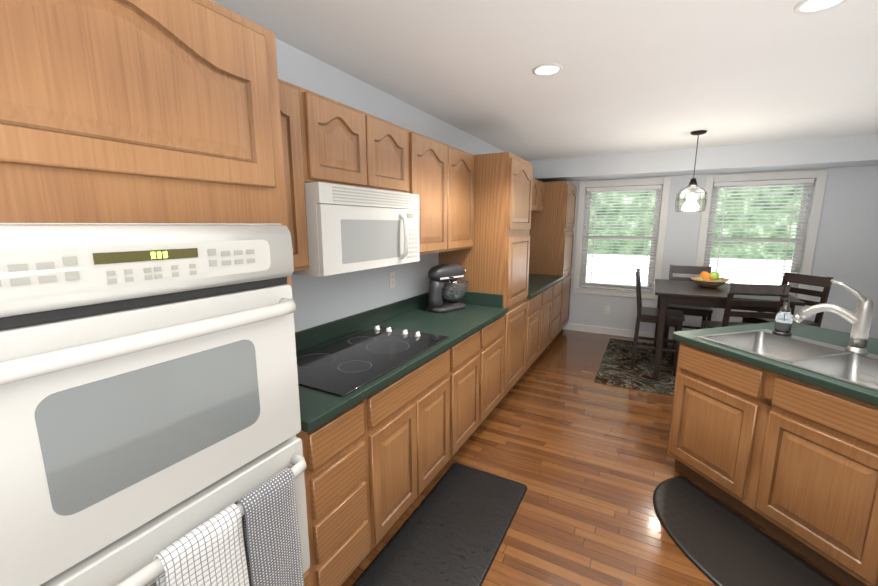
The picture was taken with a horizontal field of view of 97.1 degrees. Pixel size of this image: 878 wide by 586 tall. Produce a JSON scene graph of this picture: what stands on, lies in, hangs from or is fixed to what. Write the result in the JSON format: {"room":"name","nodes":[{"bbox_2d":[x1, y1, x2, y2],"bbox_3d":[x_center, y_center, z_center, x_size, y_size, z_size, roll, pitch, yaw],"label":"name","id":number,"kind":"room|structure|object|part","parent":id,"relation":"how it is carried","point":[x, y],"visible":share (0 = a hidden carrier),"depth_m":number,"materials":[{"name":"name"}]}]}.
{"room":"kitchen and dining room","nodes":[
{"label":"kitchen and dining room","id":0,"kind":"room"},
{"bbox_2d":[275,38,504,331],"bbox_3d":[-0.433,-0.114,2.729,0.100,2.440,7.860,5,11,28],"label":"wall","id":1,"kind":"structure","parent":0,"point":[322,300],"depth_m":2.42,"materials":[{"name":"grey paint"}]},
{"bbox_2d":[278,79,309,270],"bbox_3d":[-0.780,-0.454,1.550,0.339,0.740,0.348,5,11,28],"label":"upper cabinet","id":2,"kind":"object","parent":1,"relation":"attached to","point":[289,100],"visible":0.23,"depth_m":1.56,"materials":[{"name":"brown wood"}]},
{"bbox_2d":[299,87,408,192],"bbox_3d":[-0.507,-0.724,2.015,0.339,0.370,0.799,5,11,28],"label":"upper cabinet","id":3,"kind":"object","parent":1,"relation":"attached to","point":[343,144],"visible":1,"depth_m":1.83,"materials":[{"name":"brown wood"}]},
{"bbox_2d":[293,182,419,276],"bbox_3d":[-0.459,-0.338,2.057,0.444,0.395,0.796,5,11,28],"label":"microwave","id":4,"kind":"object","parent":3,"relation":"attached to","point":[351,228],"visible":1,"depth_m":1.83,"materials":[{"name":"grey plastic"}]},
{"bbox_2d":[389,271,394,287],"bbox_3d":[-0.337,-0.095,2.795,0.008,0.114,0.070,5,11,28],"label":"outlet","id":5,"kind":"object","parent":1,"relation":"attached to","point":[391,279],"visible":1,"depth_m":2.79,"materials":[{"name":"white plastic"}]},
{"bbox_2d":[407,129,474,254],"bbox_3d":[-0.085,-0.677,2.813,0.339,0.740,0.968,5,11,28],"label":"upper cabinet","id":6,"kind":"object","parent":1,"relation":"attached to","point":[441,179],"visible":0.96,"depth_m":2.65,"materials":[{"name":"brown wood"}]},
{"bbox_2d":[531,179,538,211],"bbox_3d":[1.004,-1.203,4.763,0.340,0.380,0.325,5,11,28],"label":"upper cabinet","id":7,"kind":"object","parent":1,"relation":"attached to","point":[537,196],"depth_m":4.74,"materials":[{"name":"brown wood"}]},
{"bbox_2d":[539,181,544,211],"bbox_3d":[1.159,-1.253,5.044,0.340,0.380,0.324,5,11,28],"label":"upper cabinet","id":8,"kind":"object","parent":1,"relation":"attached to","point":[541,185],"depth_m":4.98,"materials":[{"name":"brown wood"}]},
{"bbox_2d":[211,0,877,160],"bbox_3d":[1.349,-1.124,1.201,4.500,0.080,7.220,5,11,28],"label":"ceiling","id":9,"kind":"structure","parent":0,"point":[634,76],"depth_m":2.11,"materials":[{"name":"paint"}]},
{"bbox_2d":[532,63,562,75],"bbox_3d":[0.607,-1.251,2.176,0.164,0.008,0.164,5,11,28],"label":"recessed light","id":10,"kind":"object","parent":9,"relation":"in","point":[547,69],"visible":1,"depth_m":2.17,"materials":[{"name":"white"}]},
{"bbox_2d":[675,130,706,211],"bbox_3d":[2.437,-1.153,3.704,0.260,0.732,0.260,5,11,28],"label":"pendant light","id":11,"kind":"object","parent":9,"relation":"hanging from","point":[691,197],"visible":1,"depth_m":3.66,"materials":[{"name":"glass"}]},
{"bbox_3d":[2.437,-0.930,3.743,0.244,0.275,0.244,5,11,28],"label":"lamp shade","id":12,"kind":"part","parent":11,"relation":"part of","materials":[{"name":"clear glass"}]},
{"bbox_2d":[794,0,846,13],"bbox_3d":[1.494,-1.134,1.512,0.164,0.008,0.164,5,11,28],"label":"recessed light","id":13,"kind":"object","parent":9,"relation":"in","point":[807,6],"visible":1,"depth_m":1.54,"materials":[{"name":"white plastic"}]},
{"bbox_2d":[342,329,846,585],"bbox_3d":[1.502,1.309,1.916,4.500,0.080,7.860,5,11,28],"label":"floor","id":14,"kind":"structure","parent":0,"point":[574,447],"depth_m":2.50,"materials":[{"name":"brown wood"}]},
{"bbox_2d":[0,0,311,585],"bbox_3d":[-0.935,0.333,1.086,0.632,2.130,0.840,5,11,28],"label":"tall cabinet","id":15,"kind":"object","parent":14,"relation":"on","point":[139,111],"visible":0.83,"depth_m":0.84,"materials":[{"name":"brown wood"}]},
{"bbox_2d":[0,223,309,585],"bbox_3d":[-0.879,0.429,1.072,0.700,1.223,0.780,5,11,28],"label":"double wall oven","id":16,"kind":"object","parent":15,"relation":"in","point":[149,401],"visible":0.88,"depth_m":0.84,"materials":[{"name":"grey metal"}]},
{"bbox_2d":[153,504,248,585],"bbox_3d":[-0.577,0.840,0.987,0.060,0.548,0.185,5,11,28],"label":"checked towel","id":17,"kind":"object","parent":16,"relation":"hanging from","point":[210,552],"visible":0.94,"depth_m":0.95,"materials":[{"name":"white fabric"}]},
{"bbox_2d":[235,468,303,585],"bbox_3d":[-0.488,0.831,1.151,0.060,0.588,0.165,5,11,28],"label":"hanging towel","id":18,"kind":"object","parent":16,"relation":"hanging from","point":[271,536],"visible":0.96,"depth_m":1.11,"materials":[{"name":"grey fabric"}]},
{"bbox_2d":[302,400,368,585],"bbox_3d":[-0.656,0.862,1.705,0.629,0.875,0.334,5,11,28],"label":"base cabinet","id":19,"kind":"object","parent":14,"relation":"on","point":[334,456],"visible":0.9,"depth_m":1.51,"materials":[{"name":"brown wood"}]},
{"bbox_2d":[358,348,449,566],"bbox_3d":[-0.389,0.776,2.192,0.629,0.875,0.789,5,11,28],"label":"base cabinet","id":20,"kind":"object","parent":14,"relation":"on","point":[406,416],"visible":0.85,"depth_m":1.93,"materials":[{"name":"brown wood"}]},
{"bbox_2d":[295,291,507,432],"bbox_3d":[-0.224,0.223,2.385,0.644,0.143,2.118,5,11,28],"label":"countertop","id":21,"kind":"structure","parent":20,"relation":"on","point":[318,408],"depth_m":2.41,"materials":[{"name":"green laminate"}]},
{"bbox_2d":[297,325,448,396],"bbox_3d":[-0.387,0.301,2.038,0.527,0.031,0.920,5,11,28],"label":"electric cooktop","id":22,"kind":"object","parent":21,"relation":"in","point":[346,366],"visible":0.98,"depth_m":1.95,"materials":[{"name":"black glass"}]},
{"bbox_2d":[426,264,467,312],"bbox_3d":[0.077,-0.057,3.114,0.280,0.360,0.409,5,11,28],"label":"stand mixer","id":23,"kind":"object","parent":21,"relation":"on","point":[448,287],"visible":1,"depth_m":3.02,"materials":[{"name":"grey metal"}]},
{"bbox_2d":[441,280,467,302],"bbox_3d":[0.124,-0.012,3.168,0.242,0.168,0.285,5,11,28],"label":"bowl","id":24,"kind":"object","parent":23,"relation":"on","point":[453,291],"depth_m":3.07,"materials":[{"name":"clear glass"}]},
{"bbox_2d":[352,463,526,585],"bbox_3d":[0.045,1.248,1.979,0.500,0.016,1.180,5,11,28],"label":"kitchen mat","id":25,"kind":"object","parent":14,"relation":"on","point":[453,529],"visible":0.96,"depth_m":1.99,"materials":[{"name":"black rubber"}]},
{"bbox_2d":[439,330,479,472],"bbox_3d":[-0.088,0.679,2.737,0.629,0.875,0.469,5,11,28],"label":"base cabinet","id":26,"kind":"object","parent":14,"relation":"on","point":[464,372],"visible":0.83,"depth_m":2.54,"materials":[{"name":"brown wood"}]},
{"bbox_2d":[439,152,532,409],"bbox_3d":[0.432,-0.105,3.574,0.629,2.130,0.664,5,11,28],"label":"pantry","id":27,"kind":"object","parent":14,"relation":"on","point":[494,259],"visible":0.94,"depth_m":3.20,"materials":[{"name":"brown wood"}]},
{"bbox_2d":[469,315,504,437],"bbox_3d":[0.148,0.604,3.168,0.629,0.875,0.524,5,11,28],"label":"base cabinet","id":28,"kind":"object","parent":14,"relation":"on","point":[491,352],"visible":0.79,"depth_m":2.97,"materials":[{"name":"brown wood"}]},
{"bbox_2d":[517,293,541,381],"bbox_3d":[0.720,0.420,4.207,0.629,0.875,0.544,5,11,28],"label":"base cabinet","id":29,"kind":"object","parent":14,"relation":"on","point":[533,328],"visible":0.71,"depth_m":4.01,"materials":[{"name":"brown wood"}]},
{"bbox_2d":[533,286,552,362],"bbox_3d":[0.979,0.337,4.677,0.629,0.875,0.539,5,11,28],"label":"base cabinet","id":30,"kind":"object","parent":14,"relation":"on","point":[546,313],"visible":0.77,"depth_m":4.49,"materials":[{"name":"brown wood"}]},
{"bbox_2d":[527,274,563,298],"bbox_3d":[0.985,-0.165,4.582,0.644,0.143,1.623,5,11,28],"label":"countertop","id":31,"kind":"structure","parent":30,"relation":"on","point":[538,283],"depth_m":4.54,"materials":[{"name":"green laminate"}]},
{"bbox_2d":[529,181,576,340],"bbox_3d":[1.533,-0.459,5.577,0.629,2.130,0.709,5,11,28],"label":"pantry","id":32,"kind":"object","parent":14,"relation":"on","point":[551,232],"visible":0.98,"depth_m":5.19,"materials":[{"name":"brown wood"}]},
{"bbox_2d":[546,280,561,347],"bbox_3d":[1.236,0.255,5.144,0.629,0.875,0.539,5,11,28],"label":"base cabinet","id":33,"kind":"object","parent":14,"relation":"on","point":[556,306],"visible":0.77,"depth_m":4.95,"materials":[{"name":"brown wood"}]},
{"bbox_2d":[594,338,675,395],"bbox_3d":[2.956,0.861,4.190,2.190,0.010,1.720,5,11,28],"label":"dining rug","id":34,"kind":"object","parent":14,"relation":"on","point":[614,369],"visible":0.33,"depth_m":4.27,"materials":[{"name":"multicoloured carpet"}]},
{"bbox_2d":[630,268,684,376],"bbox_3d":[2.391,0.296,4.262,0.485,1.075,0.440,5,11,28],"label":"dining chair","id":35,"kind":"object","parent":34,"relation":"on","point":[676,318],"visible":0.94,"depth_m":4.14,"materials":[{"name":"brown wood"}]},
{"bbox_2d":[662,265,712,357],"bbox_3d":[2.964,0.230,4.637,0.440,1.075,0.485,5,11,28],"label":"dining chair","id":36,"kind":"object","parent":34,"relation":"on","point":[705,312],"visible":0.54,"depth_m":4.63,"materials":[{"name":"brown wood"}]},
{"bbox_2d":[653,279,804,379],"bbox_3d":[2.877,0.406,4.101,1.120,0.915,1.070,5,11,28],"label":"dining table","id":37,"kind":"object","parent":34,"relation":"on","point":[681,292],"visible":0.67,"depth_m":3.81,"materials":[{"name":"brown wood"}]},
{"bbox_2d":[690,271,729,287],"bbox_3d":[2.874,-0.150,4.125,0.350,0.169,0.350,5,11,28],"label":"fruit bowl","id":38,"kind":"object","parent":37,"relation":"on","point":[713,279],"visible":1,"depth_m":4.06,"materials":[{"name":"brown wood"}]},
{"bbox_2d":[702,283,790,328],"bbox_3d":[2.770,0.414,3.593,0.440,1.075,0.485,3,10,14],"label":"dining chair","id":39,"kind":"object","parent":34,"relation":"on","point":[782,291],"visible":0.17,"depth_m":3.33,"materials":[{"name":"brown wood"}]},
{"bbox_2d":[742,272,832,326],"bbox_3d":[3.478,0.351,3.952,0.485,1.075,0.440,-2,10,-9],"label":"dining chair","id":40,"kind":"object","parent":34,"relation":"on","point":[824,282],"visible":0.25,"depth_m":3.86,"materials":[{"name":"brown wood"}]},
{"bbox_2d":[653,475,840,585],"bbox_3d":[1.477,1.279,1.811,0.520,0.014,1.250,-3,10,-16],"label":"mat","id":41,"kind":"object","parent":14,"relation":"on","point":[717,542],"visible":1,"depth_m":1.94,"materials":[{"name":"black rubber"}]},
{"bbox_2d":[667,342,877,585],"bbox_3d":[1.919,0.797,2.071,0.619,0.875,1.040,-3,10,-16],"label":"base cabinet","id":42,"kind":"object","parent":14,"relation":"on","point":[791,462],"visible":0.96,"depth_m":1.86,"materials":[{"name":"brown wood"}]},
{"bbox_2d":[673,322,877,405],"bbox_3d":[2.249,0.411,1.621,1.060,0.038,2.070,-3,10,-16],"label":"countertop","id":43,"kind":"structure","parent":42,"relation":"on","point":[837,338],"depth_m":2.12,"materials":[{"name":"green laminate"}]},
{"bbox_2d":[696,329,877,390],"bbox_3d":[1.958,0.418,1.995,0.584,0.194,0.924,-3,10,-16],"label":"double-bowl sink","id":44,"kind":"object","parent":43,"relation":"in","point":[831,361],"visible":0.4,"depth_m":2.12,"materials":[{"name":"silver metal"}]},
{"bbox_2d":[772,298,792,335],"bbox_3d":[2.096,0.140,2.353,0.093,0.229,0.093,-3,10,-16],"label":"soap dispenser","id":45,"kind":"object","parent":44,"relation":"on","point":[783,322],"visible":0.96,"depth_m":2.33,"materials":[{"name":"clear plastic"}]},
{"bbox_3d":[2.096,0.172,2.359,0.080,0.122,0.080,-3,10,-16],"label":"glass","id":46,"kind":"part","parent":45,"relation":"part of","materials":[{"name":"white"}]},
{"bbox_2d":[791,279,873,354],"bbox_3d":[2.115,0.113,2.088,0.302,0.373,0.148,5,11,28],"label":"faucet","id":47,"kind":"object","parent":43,"relation":"on","point":[859,318],"visible":1,"depth_m":2.02,"materials":[{"name":"silver metal"}]},
{"bbox_2d":[528,134,877,181],"bbox_3d":[3.221,-1.606,4.625,4.500,0.320,0.640,5,11,28],"label":"ceiling beam","id":48,"kind":"structure","parent":0,"point":[846,151],"depth_m":4.36,"materials":[{"name":"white paint"}]},
{"bbox_2d":[568,166,877,338],"bbox_3d":[3.359,-0.409,5.095,4.300,2.200,0.140,5,11,28],"label":"wall","id":49,"kind":"structure","parent":0,"point":[846,249],"depth_m":4.44,"materials":[{"name":"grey paint"}]},
{"bbox_2d":[604,306,609,313],"bbox_3d":[2.436,0.247,5.633,0.070,0.114,0.008,5,11,28],"label":"outlet","id":50,"kind":"object","parent":49,"relation":"attached to","point":[606,309],"visible":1,"depth_m":5.63,"materials":[{"name":"white plastic"}]},
{"bbox_2d":[563,323,672,338],"bbox_3d":[3.321,0.637,5.207,4.300,0.100,0.019,5,11,28],"label":"baseboard","id":51,"kind":"structure","parent":49,"relation":"attached to","point":[603,330],"depth_m":5.66,"materials":[{"name":"white"}]},
{"bbox_2d":[580,185,662,291],"bbox_3d":[2.553,-0.765,5.504,0.958,1.438,0.061,5,11,28],"label":"window","id":52,"kind":"structure","parent":49,"relation":"in","point":[650,281],"depth_m":5.47,"materials":[{"name":"white"}]},
{"bbox_2d":[580,185,661,291],"bbox_3d":[2.522,-0.759,5.447,0.936,1.424,0.064,5,11,28],"label":"window blinds","id":53,"kind":"object","parent":52,"relation":"attached to","point":[628,188],"visible":1,"depth_m":5.42,"materials":[{"name":"white plastic"}]},
{"bbox_2d":[573,177,670,299],"bbox_3d":[2.501,-0.749,5.408,1.130,1.610,0.029,5,11,28],"label":"window trim","id":54,"kind":"structure","parent":49,"relation":"in","point":[664,181],"depth_m":5.36,"materials":[{"name":"white wood"}]},
{"bbox_2d":[703,183,812,296],"bbox_3d":[3.872,-0.641,4.800,0.958,1.438,0.061,5,11,28],"label":"window","id":55,"kind":"structure","parent":49,"relation":"in","point":[707,256],"depth_m":4.64,"materials":[{"name":"white"}]},
{"bbox_2d":[704,178,814,294],"bbox_3d":[3.841,-0.635,4.743,0.936,1.424,0.064,5,11,28],"label":"window blinds","id":56,"kind":"object","parent":55,"relation":"attached to","point":[766,183],"visible":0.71,"depth_m":4.69,"materials":[{"name":"white plastic"}]},
{"bbox_2d":[694,169,827,310],"bbox_3d":[3.820,-0.625,4.705,1.130,1.610,0.029,5,11,28],"label":"window trim","id":57,"kind":"structure","parent":49,"relation":"in","point":[820,176],"depth_m":4.51,"materials":[{"name":"white wood"}]},
{"label":"outside","id":58,"kind":"structure","parent":0,"visible":0},
{"bbox_2d":[586,186,802,285],"bbox_3d":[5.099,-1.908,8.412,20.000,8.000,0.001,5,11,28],"label":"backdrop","id":59,"kind":"structure","parent":58,"point":[627,270],"depth_m":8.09,"materials":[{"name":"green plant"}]}
]}

